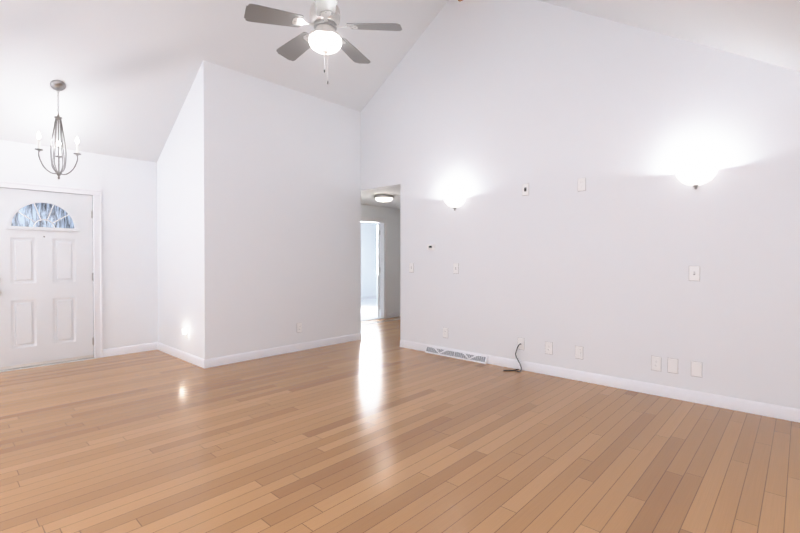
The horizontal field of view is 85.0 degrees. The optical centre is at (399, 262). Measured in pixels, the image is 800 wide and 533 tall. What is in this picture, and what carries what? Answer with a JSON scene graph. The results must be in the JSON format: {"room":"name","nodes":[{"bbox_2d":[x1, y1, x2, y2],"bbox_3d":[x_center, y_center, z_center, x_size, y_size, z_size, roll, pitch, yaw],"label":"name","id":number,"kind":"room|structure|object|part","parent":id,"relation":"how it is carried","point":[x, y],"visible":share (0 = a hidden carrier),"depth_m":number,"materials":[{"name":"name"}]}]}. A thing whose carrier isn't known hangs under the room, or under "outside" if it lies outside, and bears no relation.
{"room":"living room","nodes":[
{"label":"living room","id":0,"kind":"room"},
{"bbox_2d":[0,140,157,348],"bbox_3d":[-3.702,-0.091,5.598,0.120,2.564,5.795,1,1,43],"label":"wall","id":1,"kind":"structure","parent":0,"point":[127,187],"depth_m":5.62,"materials":[{"name":"paint"}]},
{"bbox_2d":[0,187,93,369],"bbox_3d":[-4.118,0.179,5.061,0.117,2.009,0.954,1,1,43],"label":"entry door","id":2,"kind":"structure","parent":1,"relation":"in","point":[46,279],"depth_m":5.07,"materials":[{"name":"white paint"}]},
{"bbox_2d":[0,357,96,371],"bbox_3d":[-4.154,1.191,5.102,0.150,0.012,1.001,1,1,43],"label":"door threshold sill","id":3,"kind":"structure","parent":1,"relation":"attached to","point":[47,364],"depth_m":5.07,"materials":[{"name":"white"}]},
{"bbox_2d":[0,181,102,357],"bbox_3d":[-4.156,0.150,5.092,0.144,2.093,1.125,1,1,43],"label":"door frame","id":4,"kind":"structure","parent":1,"relation":"attached to","point":[97,263],"depth_m":5.41,"materials":[{"name":"white wood"}]},
{"bbox_2d":[103,343,154,356],"bbox_3d":[-3.527,1.141,5.704,0.015,0.098,0.613,1,1,43],"label":"baseboard","id":5,"kind":"structure","parent":1,"relation":"attached to","point":[149,346],"depth_m":5.68,"materials":[{"name":"white wood"}]},
{"bbox_2d":[157,60,214,358],"bbox_3d":[-2.716,-0.555,5.475,1.488,3.494,0.120,1,1,43],"label":"wall","id":6,"kind":"structure","parent":0,"point":[186,223],"depth_m":5.20,"materials":[{"name":"paint"}]},
{"bbox_2d":[155,342,202,367],"bbox_3d":[-2.774,1.143,5.455,1.458,0.098,0.015,1,1,43],"label":"baseboard","id":7,"kind":"structure","parent":6,"relation":"attached to","point":[190,358],"depth_m":5.41,"materials":[{"name":"white wood"}]},
{"bbox_2d":[183,327,187,337],"bbox_3d":[-2.599,0.853,5.274,0.082,0.132,0.041,1,1,43],"label":"light","id":8,"kind":"object","parent":6,"relation":"attached to","point":[185,330],"visible":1,"depth_m":5.26,"materials":[{"name":"white plastic"}]},
{"bbox_2d":[0,0,447,161],"bbox_3d":[-2.421,-2.418,4.469,3.498,2.306,5.915,1,1,43],"label":"ceiling slope","id":9,"kind":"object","parent":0,"point":[125,71],"visible":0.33,"depth_m":4.80,"materials":[{"name":"paint"}]},
{"bbox_2d":[35,80,80,178],"bbox_3d":[-3.568,-1.363,4.524,0.357,1.011,0.372,1,1,43],"label":"chandelier","id":10,"kind":"object","parent":9,"relation":"hanging from","point":[58,85],"visible":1,"depth_m":4.51,"materials":[{"name":"silver metal"}]},
{"bbox_2d":[214,64,360,357],"bbox_3d":[-1.408,-0.559,5.883,0.120,3.494,2.255,1,1,43],"label":"wall","id":11,"kind":"structure","parent":0,"point":[287,161],"depth_m":5.67,"materials":[{"name":"paint"}]},
{"bbox_2d":[203,333,361,367],"bbox_3d":[-1.405,1.139,5.808,0.015,0.098,2.390,1,1,43],"label":"baseboard","id":12,"kind":"structure","parent":11,"relation":"attached to","point":[218,361],"depth_m":5.60,"materials":[{"name":"white wood"}]},
{"bbox_2d":[297,322,301,332],"bbox_3d":[-1.352,0.879,5.865,0.009,0.132,0.082,1,1,43],"label":"electrical outlet","id":13,"kind":"object","parent":11,"relation":"attached to","point":[299,327],"visible":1,"depth_m":5.86,"materials":[{"name":"white plastic"}]},
{"bbox_2d":[361,222,377,296],"bbox_3d":[-1.838,-0.110,12.085,0.120,2.450,6.025,1,1,43],"label":"wall","id":14,"kind":"structure","parent":0,"point":[368,258],"depth_m":12.97,"materials":[{"name":"white paint"}]},
{"bbox_2d":[361,295,376,299],"bbox_3d":[-1.829,1.067,12.008,0.015,0.098,5.905,1,1,43],"label":"baseboard","id":15,"kind":"structure","parent":14,"relation":"attached to","point":[366,297],"depth_m":12.99,"materials":[{"name":"white"}]},
{"bbox_2d":[361,299,380,320],"bbox_3d":[-0.863,1.163,11.118,3.645,0.088,5.905,1,1,43],"label":"floor","id":16,"kind":"structure","parent":0,"point":[368,309],"depth_m":10.23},
{"bbox_2d":[361,204,399,312],"bbox_3d":[-0.788,0.017,8.507,0.120,2.280,2.190,1,1,43],"label":"wall","id":17,"kind":"structure","parent":0,"point":[392,215],"depth_m":9.09,"materials":[{"name":"paint"}]},
{"bbox_2d":[361,217,387,318],"bbox_3d":[-0.629,0.135,8.668,0.135,2.040,0.960,1,1,43],"label":"door frame","id":18,"kind":"structure","parent":17,"relation":"attached to","point":[383,268],"depth_m":8.95,"materials":[{"name":"white wood"}]},
{"bbox_2d":[377,223,379,316],"bbox_3d":[-0.459,0.163,9.399,0.612,1.943,0.568,1,1,43],"label":"bedroom door","id":19,"kind":"structure","parent":17,"relation":"in","point":[378,269],"depth_m":9.02,"materials":[{"name":"white paint"}]},
{"bbox_2d":[388,312,398,317],"bbox_3d":[-0.128,1.101,9.134,0.015,0.098,0.380,1,1,43],"label":"baseboard","id":20,"kind":"structure","parent":17,"relation":"attached to","point":[396,314],"depth_m":9.12,"materials":[{"name":"white"}]},
{"bbox_2d":[361,186,399,208],"bbox_3d":[0.337,-1.276,10.063,6.040,0.270,6.025,1,1,43],"label":"ceiling","id":21,"kind":"structure","parent":0,"point":[367,198],"depth_m":7.47,"materials":[{"name":"paint"}]},
{"bbox_2d":[374,195,393,202],"bbox_3d":[-0.266,-1.048,7.277,0.330,0.122,0.330,1,1,43],"label":"hall ceiling light","id":22,"kind":"object","parent":21,"relation":"attached to","point":[384,198],"visible":1,"depth_m":7.17,"materials":[{"name":"white glass"}]},
{"bbox_3d":[-0.266,-1.036,7.277,0.300,0.065,0.300,1,1,43],"label":"lamp shade","id":23,"kind":"part","parent":22,"relation":"part of","materials":[{"name":"white glass"}]},
{"bbox_2d":[0,317,799,532],"bbox_3d":[0.208,1.263,3.666,8.508,0.100,8.240,1,1,43],"label":"floor","id":24,"kind":"structure","parent":0,"point":[376,428],"depth_m":2.82,"materials":[{"name":"brown wood"}]},
{"bbox_2d":[503,343,521,371],"bbox_3d":[1.262,1.054,4.825,0.176,0.294,0.190,1,1,43],"label":"cord","id":25,"kind":"object","parent":24,"relation":"on","point":[518,361],"visible":1,"depth_m":4.82,"materials":[{"name":"grey plastic"}]},
{"bbox_2d":[361,0,799,408],"bbox_3d":[1.378,-1.139,4.905,8.508,4.675,0.140,1,1,43],"label":"wall","id":26,"kind":"structure","parent":0,"point":[487,109],"depth_m":4.33,"materials":[{"name":"paint"}]},
{"bbox_2d":[409,263,413,272],"bbox_3d":[0.151,0.074,5.972,0.082,0.132,0.019,1,1,43],"label":"switch plate","id":27,"kind":"object","parent":26,"relation":"attached to","point":[411,267],"visible":1,"depth_m":5.97,"materials":[{"name":"white plastic"}]},
{"bbox_2d":[427,244,434,249],"bbox_3d":[0.403,-0.201,5.730,0.120,0.084,0.028,1,1,43],"label":"thermostat","id":28,"kind":"object","parent":26,"relation":"attached to","point":[430,246],"visible":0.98,"depth_m":5.71,"materials":[{"name":"white"}]},
{"bbox_2d":[443,197,465,210],"bbox_3d":[0.646,-0.723,5.411,0.314,0.156,0.158,1,1,43],"label":"sconce","id":29,"kind":"object","parent":26,"relation":"attached to","point":[454,203],"visible":1,"depth_m":5.36,"materials":[{"name":"white glass"}]},
{"bbox_2d":[453,263,458,273],"bbox_3d":[0.696,0.077,5.469,0.082,0.132,0.019,1,1,43],"label":"switch plate","id":30,"kind":"object","parent":26,"relation":"attached to","point":[455,268],"visible":1,"depth_m":5.47,"materials":[{"name":"white plastic"}]},
{"bbox_2d":[425,345,487,363],"bbox_3d":[0.688,1.149,5.465,0.923,0.086,0.053,1,1,43],"label":"air vent","id":31,"kind":"object","parent":26,"relation":"in","point":[478,358],"visible":1,"depth_m":5.42,"materials":[{"name":"white metal"}]},
{"bbox_2d":[518,338,523,349],"bbox_3d":[1.351,0.912,4.880,0.082,0.132,0.010,1,1,43],"label":"electrical outlet","id":32,"kind":"object","parent":26,"relation":"attached to","point":[521,345],"visible":0.98,"depth_m":4.87,"materials":[{"name":"white plastic"}]},
{"bbox_2d":[522,183,528,195],"bbox_3d":[1.383,-0.804,4.824,0.082,0.132,0.019,1,1,43],"label":"outlet","id":33,"kind":"object","parent":26,"relation":"attached to","point":[525,189],"visible":1,"depth_m":4.82,"materials":[{"name":"white plastic"}]},
{"bbox_2d":[545,341,552,354],"bbox_3d":[1.589,0.917,4.660,0.082,0.132,0.009,1,1,43],"label":"electrical outlet","id":34,"kind":"object","parent":26,"relation":"attached to","point":[548,347],"visible":1,"depth_m":4.65,"materials":[{"name":"white plastic"}]},
{"bbox_2d":[575,346,582,359],"bbox_3d":[1.823,0.919,4.444,0.082,0.132,0.010,1,1,43],"label":"electrical outlet","id":35,"kind":"object","parent":26,"relation":"attached to","point":[578,352],"visible":1,"depth_m":4.44,"materials":[{"name":"white plastic"}]},
{"bbox_2d":[578,178,585,191],"bbox_3d":[1.836,-0.787,4.412,0.082,0.132,0.009,1,1,43],"label":"outlet","id":36,"kind":"object","parent":26,"relation":"attached to","point":[581,184],"visible":1,"depth_m":4.41,"materials":[{"name":"white plastic"}]},
{"bbox_2d":[400,340,799,422],"bbox_3d":[2.189,1.159,4.104,5.955,0.098,0.015,1,1,43],"label":"baseboard","id":37,"kind":"structure","parent":26,"relation":"attached to","point":[766,409],"depth_m":4.00,"materials":[{"name":"white wood"}]},
{"bbox_2d":[651,356,660,370],"bbox_3d":[2.333,0.923,3.973,0.082,0.132,0.009,1,1,43],"label":"electrical outlet","id":38,"kind":"object","parent":26,"relation":"attached to","point":[655,363],"visible":1,"depth_m":3.97,"materials":[{"name":"white plastic"}]},
{"bbox_2d":[667,358,677,373],"bbox_3d":[2.429,0.922,3.885,0.082,0.132,0.008,1,1,43],"label":"electrical outlet","id":39,"kind":"object","parent":26,"relation":"attached to","point":[672,365],"visible":1,"depth_m":3.88,"materials":[{"name":"white plastic"}]},
{"bbox_2d":[689,266,699,280],"bbox_3d":[2.540,0.096,3.766,0.082,0.132,0.019,1,1,43],"label":"switch plate","id":40,"kind":"object","parent":26,"relation":"attached to","point":[694,273],"visible":1,"depth_m":3.77,"materials":[{"name":"white plastic"}]},
{"bbox_2d":[691,361,701,377],"bbox_3d":[2.559,0.923,3.765,0.082,0.132,0.008,1,1,43],"label":"electrical outlet","id":41,"kind":"object","parent":26,"relation":"attached to","point":[696,369],"visible":1,"depth_m":3.76,"materials":[{"name":"white plastic"}]},
{"bbox_2d":[675,168,717,188],"bbox_3d":[2.498,-0.703,3.700,0.314,0.156,0.158,1,1,43],"label":"sconce","id":42,"kind":"object","parent":26,"relation":"attached to","point":[696,177],"visible":1,"depth_m":3.67,"materials":[{"name":"white glass"}]},
{"bbox_2d":[538,0,799,71],"bbox_3d":[0.046,-2.433,2.190,3.220,2.223,5.915,1,1,43],"label":"ceiling slope","id":43,"kind":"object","parent":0,"point":[767,31],"visible":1,"depth_m":3.23,"materials":[{"name":"paint"}]},
{"bbox_3d":[-1.136,-3.330,3.272,0.150,0.255,5.675,1,1,43],"label":"ridge beam","id":44,"kind":"structure","parent":0,"visible":0},
{"bbox_2d":[244,0,401,83],"bbox_3d":[-0.685,-2.381,3.837,1.252,1.655,1.311,1,1,43],"label":"ceiling fan","id":45,"kind":"object","parent":44,"relation":"hanging from","point":[324,37],"visible":1,"depth_m":3.72,"materials":[{"name":"silver metal"}]},
{"bbox_3d":[-0.653,-1.897,3.812,0.286,0.107,0.286,1,1,43],"label":"lamp shade","id":46,"kind":"part","parent":45,"relation":"part of","materials":[{"name":"white glass"}]}
]}

